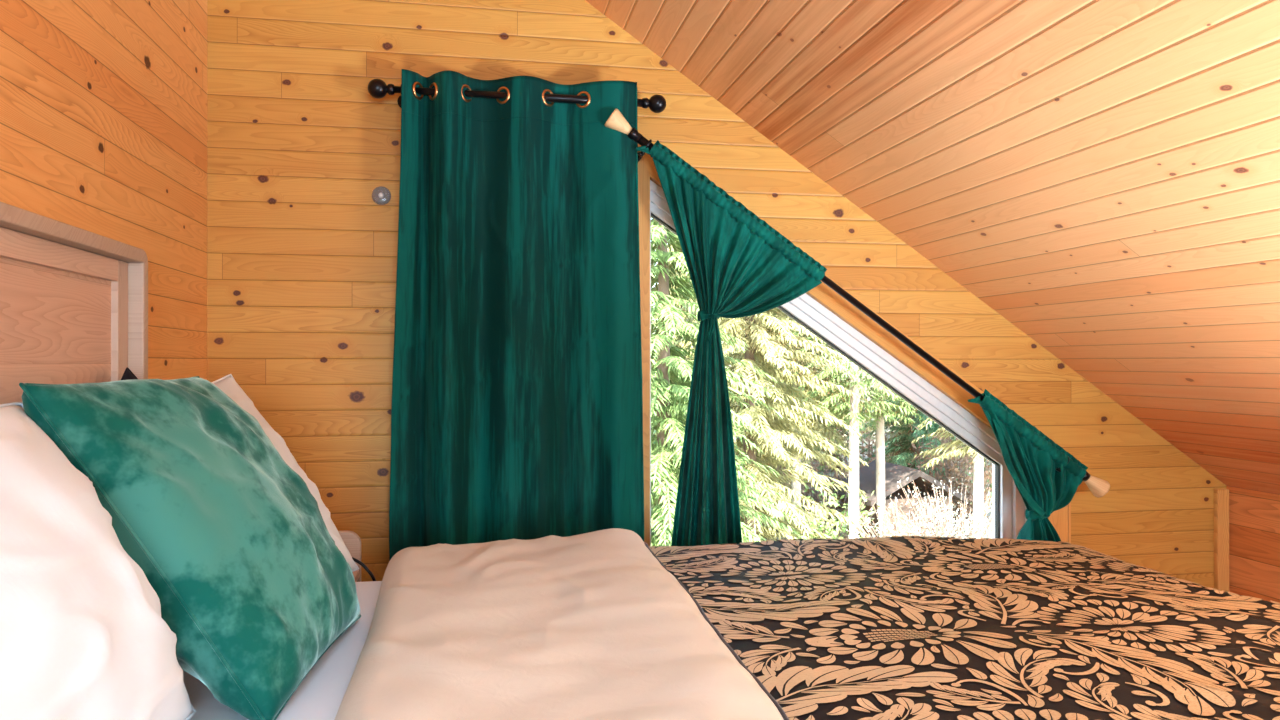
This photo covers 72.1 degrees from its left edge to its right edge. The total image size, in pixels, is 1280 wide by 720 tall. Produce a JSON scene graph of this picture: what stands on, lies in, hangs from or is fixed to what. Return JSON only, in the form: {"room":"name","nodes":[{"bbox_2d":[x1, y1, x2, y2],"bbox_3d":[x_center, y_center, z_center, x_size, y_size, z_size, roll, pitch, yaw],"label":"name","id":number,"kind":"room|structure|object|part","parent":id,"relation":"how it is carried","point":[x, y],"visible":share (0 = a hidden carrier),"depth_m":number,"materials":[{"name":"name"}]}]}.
{"room":"attic bedroom","nodes":[
{"label":"attic bedroom","id":0,"kind":"room"},
{"bbox_2d":[0,0,206,379],"bbox_3d":[-0.791,-0.355,-0.114,0.130,2.960,5.140,0,0,-10],"label":"wall","id":1,"kind":"structure","parent":0,"point":[103,103],"depth_m":1.86,"materials":[{"name":"brown wood"}]},
{"bbox_2d":[207,0,1226,587],"bbox_3d":[0.395,-0.418,2.788,3.514,3.099,0.140,0,0,-10],"label":"wall","id":2,"kind":"structure","parent":0,"point":[302,256],"depth_m":2.51,"materials":[{"name":"brown wood"}]},
{"bbox_2d":[372,186,390,204],"bbox_3d":[-0.736,-0.468,2.502,0.054,0.054,0.015,0,0,-10],"label":"bumper cover","id":3,"kind":"object","parent":2,"relation":"attached to","point":[381,195],"visible":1,"depth_m":2.50,"materials":[{"name":"white plastic"}]},
{"bbox_2d":[368,79,665,112],"bbox_3d":[-0.341,-0.743,2.518,0.835,0.053,0.126,0,0,-10],"label":"curtain rod","id":4,"kind":"object","parent":2,"relation":"attached to","point":[377,88],"visible":0.68,"depth_m":2.46,"materials":[{"name":"black metal"}]},
{"bbox_2d":[389,69,643,560],"bbox_3d":[-0.341,0.140,2.485,0.709,1.862,0.112,0,0,-10],"label":"curtain","id":5,"kind":"object","parent":4,"relation":"hanging from","point":[517,406],"visible":0.73,"depth_m":2.47,"materials":[{"name":"teal fabric"}]},
{"bbox_3d":[-0.332,-0.743,2.483,0.735,0.023,0.023,0,0,-10],"label":"rod","id":6,"kind":"part","parent":4,"relation":"part of","materials":[{"name":"black metal"}]},
{"bbox_2d":[638,144,1070,545],"bbox_3d":[0.688,0.046,2.811,1.450,1.431,0.120,0,0,-10],"label":"window","id":7,"kind":"structure","parent":2,"relation":"in","point":[1008,505],"depth_m":2.79,"materials":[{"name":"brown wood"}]},
{"bbox_2d":[604,108,1109,496],"bbox_3d":[0.675,-0.140,2.683,1.598,1.143,0.168,0,0,-10],"label":"curtain rod","id":8,"kind":"object","parent":2,"relation":"attached to","point":[1099,487],"visible":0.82,"depth_m":2.63,"materials":[{"name":"black metal"}]},
{"bbox_2d":[635,140,826,546],"bbox_3d":[0.271,0.031,2.539,0.576,1.319,0.102,0,0,-10],"label":"curtain","id":9,"kind":"object","parent":8,"relation":"hanging from","point":[739,265],"visible":0.94,"depth_m":2.53,"materials":[{"name":"teal fabric"}]},
{"bbox_3d":[0.685,-0.141,2.630,1.457,1.029,0.025,0,0,-10],"label":"rod","id":10,"kind":"part","parent":8,"relation":"part of","materials":[{"name":"black metal"}]},
{"bbox_2d":[968,389,1087,541],"bbox_3d":[1.202,0.410,2.704,0.410,0.643,0.106,0,0,-16],"label":"curtain","id":11,"kind":"object","parent":8,"relation":"hanging from","point":[1031,458],"visible":0.72,"depth_m":2.71,"materials":[{"name":"teal fabric"}]},
{"bbox_2d":[1214,489,1228,592],"bbox_3d":[1.981,0.776,2.998,0.047,0.672,0.018,0,0,-10],"label":"trim","id":12,"kind":"structure","parent":2,"relation":"attached to","point":[1221,496],"depth_m":2.99,"materials":[{"name":"brown wood"}]},
{"bbox_2d":[585,0,1279,494],"bbox_3d":[0.963,-0.722,0.255,3.714,2.742,5.950,0,0,-10],"label":"ceiling","id":13,"kind":"structure","parent":0,"point":[1103,176],"depth_m":2.06,"materials":[{"name":"brown wood"}]},
{"bbox_2d":[1227,486,1279,602],"bbox_3d":[2.537,0.766,0.496,0.130,0.721,5.140,0,0,-10],"label":"wall","id":14,"kind":"structure","parent":0,"point":[1254,516],"depth_m":2.90,"materials":[{"name":"brown wood"}]},
{"bbox_3d":[0.860,1.186,0.257,3.514,0.120,5.280,0,0,-10],"label":"floor","id":15,"kind":"structure","parent":0,"visible":0},
{"bbox_2d":[0,202,147,403],"bbox_3d":[0.121,0.452,1.191,2.130,1.352,1.600,0,0,-10],"label":"headboard","id":16,"kind":"object","parent":15,"relation":"on","point":[74,300],"visible":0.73,"depth_m":1.50,"materials":[{"name":"brown wood"}]},
{"bbox_3d":[-0.908,0.391,1.001,0.020,1.172,1.540,0,0,-10],"label":"headboard","id":17,"kind":"part","parent":16,"relation":"part of","materials":[{"name":"brown wood"}]},
{"bbox_3d":[-0.894,-0.176,1.005,0.014,0.042,1.540,0,0,-10],"label":"rail","id":18,"kind":"part","parent":16,"relation":"part of","materials":[{"name":"brown wood"}]},
{"bbox_2d":[182,581,381,719],"bbox_3d":[0.156,0.589,1.197,2.050,0.273,1.552,0,0,-10],"label":"mattress","id":19,"kind":"object","parent":16,"relation":"on","point":[319,696],"visible":0.02,"depth_m":1.22,"materials":[{"name":"white fabric"}]},
{"bbox_2d":[0,402,195,719],"bbox_3d":[-0.593,0.242,0.708,0.256,0.404,0.777,0,0,-10],"label":"pillow","id":20,"kind":"object","parent":19,"relation":"on","point":[84,635],"visible":0.99,"depth_m":0.83,"materials":[{"name":"white fabric"}]},
{"bbox_2d":[121,367,137,379],"bbox_3d":[-0.919,0.225,1.557,0.068,0.422,0.519,0,0,-16],"label":"cushion","id":21,"kind":"object","parent":19,"relation":"on","point":[128,375],"visible":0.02,"depth_m":1.64,"materials":[{"name":"black fabric"}]},
{"bbox_2d":[19,376,360,719],"bbox_3d":[-0.614,0.241,1.294,0.351,0.428,0.501,0,0,-10],"label":"cushion","id":22,"kind":"object","parent":19,"relation":"on","point":[243,564],"visible":0.88,"depth_m":1.11,"materials":[{"name":"teal fabric"}]},
{"bbox_2d":[211,374,358,571],"bbox_3d":[-0.749,0.237,1.570,0.243,0.416,0.637,0,0,7],"label":"pillow","id":23,"kind":"object","parent":19,"relation":"on","point":[227,384],"visible":0.1,"depth_m":1.75,"materials":[{"name":"white fabric"}]},
{"bbox_2d":[335,528,1279,719],"bbox_3d":[0.450,0.587,1.256,1.717,0.436,1.785,0,0,-10],"label":"comforter","id":24,"kind":"object","parent":19,"relation":"on","point":[606,624],"visible":1,"depth_m":1.28,"materials":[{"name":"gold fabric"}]},
{"bbox_2d":[338,530,360,581],"bbox_3d":[-0.884,0.780,2.072,0.453,0.700,0.240,0,0,-10],"label":"nightstand","id":25,"kind":"object","parent":15,"relation":"on","point":[352,541],"visible":0.12,"depth_m":2.21,"materials":[{"name":"beige wood"}]},
{"bbox_2d":[352,557,375,580],"bbox_3d":[-0.723,0.776,1.983,0.292,0.695,0.065,0,0,15],"label":"power cord","id":26,"kind":"object","parent":25,"relation":"hanging from","point":[363,565],"visible":0.26,"depth_m":1.95,"materials":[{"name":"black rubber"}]},
{"label":"outside","id":27,"kind":"structure","parent":0,"visible":0},
{"bbox_2d":[651,385,991,541],"bbox_3d":[7.046,3.031,33.523,54.000,3.263,56.600,0,0,-10],"label":"ground","id":28,"kind":"structure","parent":27,"point":[860,442],"depth_m":32.18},
{"bbox_2d":[651,262,677,533],"bbox_3d":[-0.470,-0.398,19.310,3.455,10.086,3.333,0,0,-33],"label":"conifer","id":29,"kind":"object","parent":28,"relation":"on","point":[657,262],"visible":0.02,"depth_m":19.08,"materials":[{"name":"green plant"}]},
{"bbox_2d":[654,241,736,383],"bbox_3d":[1.606,-4.306,28.712,4.889,17.551,4.836,0,0,11],"label":"conifer","id":30,"kind":"object","parent":28,"relation":"on","point":[672,241],"visible":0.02,"depth_m":28.55,"materials":[{"name":"green plant"}]},
{"bbox_2d":[651,231,764,485],"bbox_3d":[1.173,-2.760,23.744,4.865,14.432,4.688,0,0,19],"label":"conifer","id":31,"kind":"object","parent":28,"relation":"on","point":[681,345],"visible":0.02,"depth_m":23.21,"materials":[{"name":"green plant"}]},
{"bbox_2d":[651,217,808,545],"bbox_3d":[0.415,-1.470,13.233,4.257,12.002,4.344,0,0,-24],"label":"conifer","id":32,"kind":"object","parent":28,"relation":"on","point":[663,476],"visible":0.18,"depth_m":12.86,"materials":[{"name":"green plant"}]},
{"bbox_2d":[673,468,790,523],"bbox_3d":[2.115,3.469,21.099,2.854,2.051,2.795,0,0,-39],"label":"shrub","id":33,"kind":"object","parent":28,"relation":"on","point":[777,468],"visible":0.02,"depth_m":21.16,"materials":[{"name":"green plant"}]},
{"bbox_2d":[651,269,867,541],"bbox_3d":[2.070,-2.040,16.251,4.383,13.002,4.223,0,0,35],"label":"conifer","id":34,"kind":"object","parent":28,"relation":"on","point":[758,345],"visible":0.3,"depth_m":15.69,"materials":[{"name":"green plant"}]},
{"bbox_2d":[735,447,830,534],"bbox_3d":[3.486,3.260,22.612,3.261,2.440,2.885,0,0,-10],"label":"shrub","id":35,"kind":"object","parent":28,"relation":"on","point":[816,464],"visible":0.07,"depth_m":22.29,"materials":[{"name":"green plant"}]},
{"bbox_2d":[723,312,843,500],"bbox_3d":[3.704,-2.054,25.670,4.308,13.262,4.471,0,0,31],"label":"conifer","id":36,"kind":"object","parent":28,"relation":"on","point":[763,312],"visible":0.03,"depth_m":25.05,"materials":[{"name":"green plant"}]},
{"bbox_2d":[723,313,873,532],"bbox_3d":[3.486,-2.986,19.974,4.134,15.001,4.179,0,0,-4],"label":"conifer","id":37,"kind":"object","parent":28,"relation":"on","point":[817,427],"visible":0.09,"depth_m":19.42,"materials":[{"name":"green plant"}]},
{"bbox_2d":[768,449,875,532],"bbox_3d":[4.786,3.476,23.151,2.867,2.130,2.944,0,0,16],"label":"shrub","id":38,"kind":"object","parent":28,"relation":"on","point":[836,475],"visible":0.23,"depth_m":22.83,"materials":[{"name":"green plant"}]},
{"bbox_2d":[790,336,862,503],"bbox_3d":[5.265,-2.331,27.870,3.886,13.951,3.844,0,0,-35],"label":"conifer","id":39,"kind":"object","parent":28,"relation":"on","point":[808,336],"visible":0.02,"depth_m":27.68,"materials":[{"name":"green plant"}]},
{"bbox_2d":[778,481,880,538],"bbox_3d":[4.012,3.579,19.612,2.560,1.768,2.342,0,0,9],"label":"shrub","id":40,"kind":"object","parent":28,"relation":"on","point":[828,530],"visible":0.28,"depth_m":19.41,"materials":[{"name":"green plant"}]},
{"bbox_2d":[756,314,913,538],"bbox_3d":[4.464,-3.556,18.179,3.701,16.001,3.856,0,0,-14],"label":"conifer","id":41,"kind":"object","parent":28,"relation":"on","point":[853,405],"visible":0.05,"depth_m":18.00,"materials":[{"name":"green plant"}]},
{"bbox_2d":[808,338,887,474],"bbox_3d":[7.004,-1.716,32.731,4.214,11.881,4.301,0,0,7],"label":"conifer","id":42,"kind":"object","parent":28,"relation":"on","point":[829,425],"visible":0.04,"depth_m":32.34,"materials":[{"name":"green plant"}]},
{"bbox_2d":[800,340,922,536],"bbox_3d":[5.365,-3.443,20.038,3.701,16.001,3.856,0,0,40],"label":"conifer","id":43,"kind":"object","parent":28,"relation":"on","point":[880,435],"visible":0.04,"depth_m":19.91,"materials":[{"name":"green plant"}]},
{"bbox_2d":[818,417,910,482],"bbox_3d":[6.507,3.096,25.180,2.996,3.028,3.050,0,0,34],"label":"shrub","id":44,"kind":"object","parent":28,"relation":"on","point":[868,445],"visible":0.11,"depth_m":25.20,"materials":[{"name":"green plant"}]},
{"bbox_2d":[831,459,967,537],"bbox_3d":[6.201,3.594,21.266,2.400,2.140,2.300,0,0,-10],"label":"shed","id":45,"kind":"object","parent":28,"relation":"on","point":[894,473],"visible":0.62,"depth_m":20.48,"materials":[{"name":"brown wood"}]},
{"bbox_2d":[836,378,969,492],"bbox_3d":[8.772,-2.850,27.935,4.997,14.822,4.815,0,0,-36],"label":"conifer","id":46,"kind":"object","parent":28,"relation":"on","point":[865,421],"visible":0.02,"depth_m":27.79,"materials":[{"name":"green plant"}]},
{"bbox_2d":[831,496,979,538],"bbox_3d":[5.090,3.516,17.289,2.829,1.792,2.864,0,0,37],"label":"shrub","id":47,"kind":"object","parent":28,"relation":"on","point":[889,527],"visible":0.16,"depth_m":17.29,"materials":[{"name":"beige plant"}]},
{"bbox_2d":[846,383,991,510],"bbox_3d":[7.419,-0.767,23.648,3.838,11.207,3.703,0,0,-42],"label":"conifer","id":48,"kind":"object","parent":28,"relation":"on","point":[934,426],"visible":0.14,"depth_m":23.54,"materials":[{"name":"green plant"}]},
{"bbox_2d":[870,392,983,537],"bbox_3d":[7.183,-3.039,18.562,4.179,15.001,4.134,0,0,-34],"label":"conifer","id":49,"kind":"object","parent":28,"relation":"on","point":[978,460],"visible":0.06,"depth_m":18.54,"materials":[{"name":"green plant"}]},
{"bbox_2d":[882,473,991,538],"bbox_3d":[6.451,3.326,17.677,2.966,2.089,2.756,0,0,-10],"label":"shrub","id":50,"kind":"object","parent":28,"relation":"on","point":[930,509],"visible":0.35,"depth_m":17.55,"materials":[{"name":"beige plant"}]},
{"bbox_2d":[888,439,990,520],"bbox_3d":[8.331,3.249,24.518,3.249,2.646,2.987,0,0,-10],"label":"shrub","id":51,"kind":"object","parent":28,"relation":"on","point":[896,439],"visible":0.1,"depth_m":23.94,"materials":[{"name":"green plant"}]},
{"bbox_2d":[907,423,991,538],"bbox_3d":[7.771,2.938,21.578,2.321,3.215,2.251,0,0,-10],"label":"shrub","id":52,"kind":"object","parent":28,"relation":"on","point":[950,471],"visible":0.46,"depth_m":21.33,"materials":[{"name":"green plant"}]},
{"bbox_2d":[958,446,991,507],"bbox_3d":[11.380,-1.776,26.959,4.470,12.602,4.562,0,0,-39],"label":"conifer","id":53,"kind":"object","parent":28,"relation":"on","point":[963,446],"visible":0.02,"depth_m":26.49,"materials":[{"name":"green plant"}]}
]}

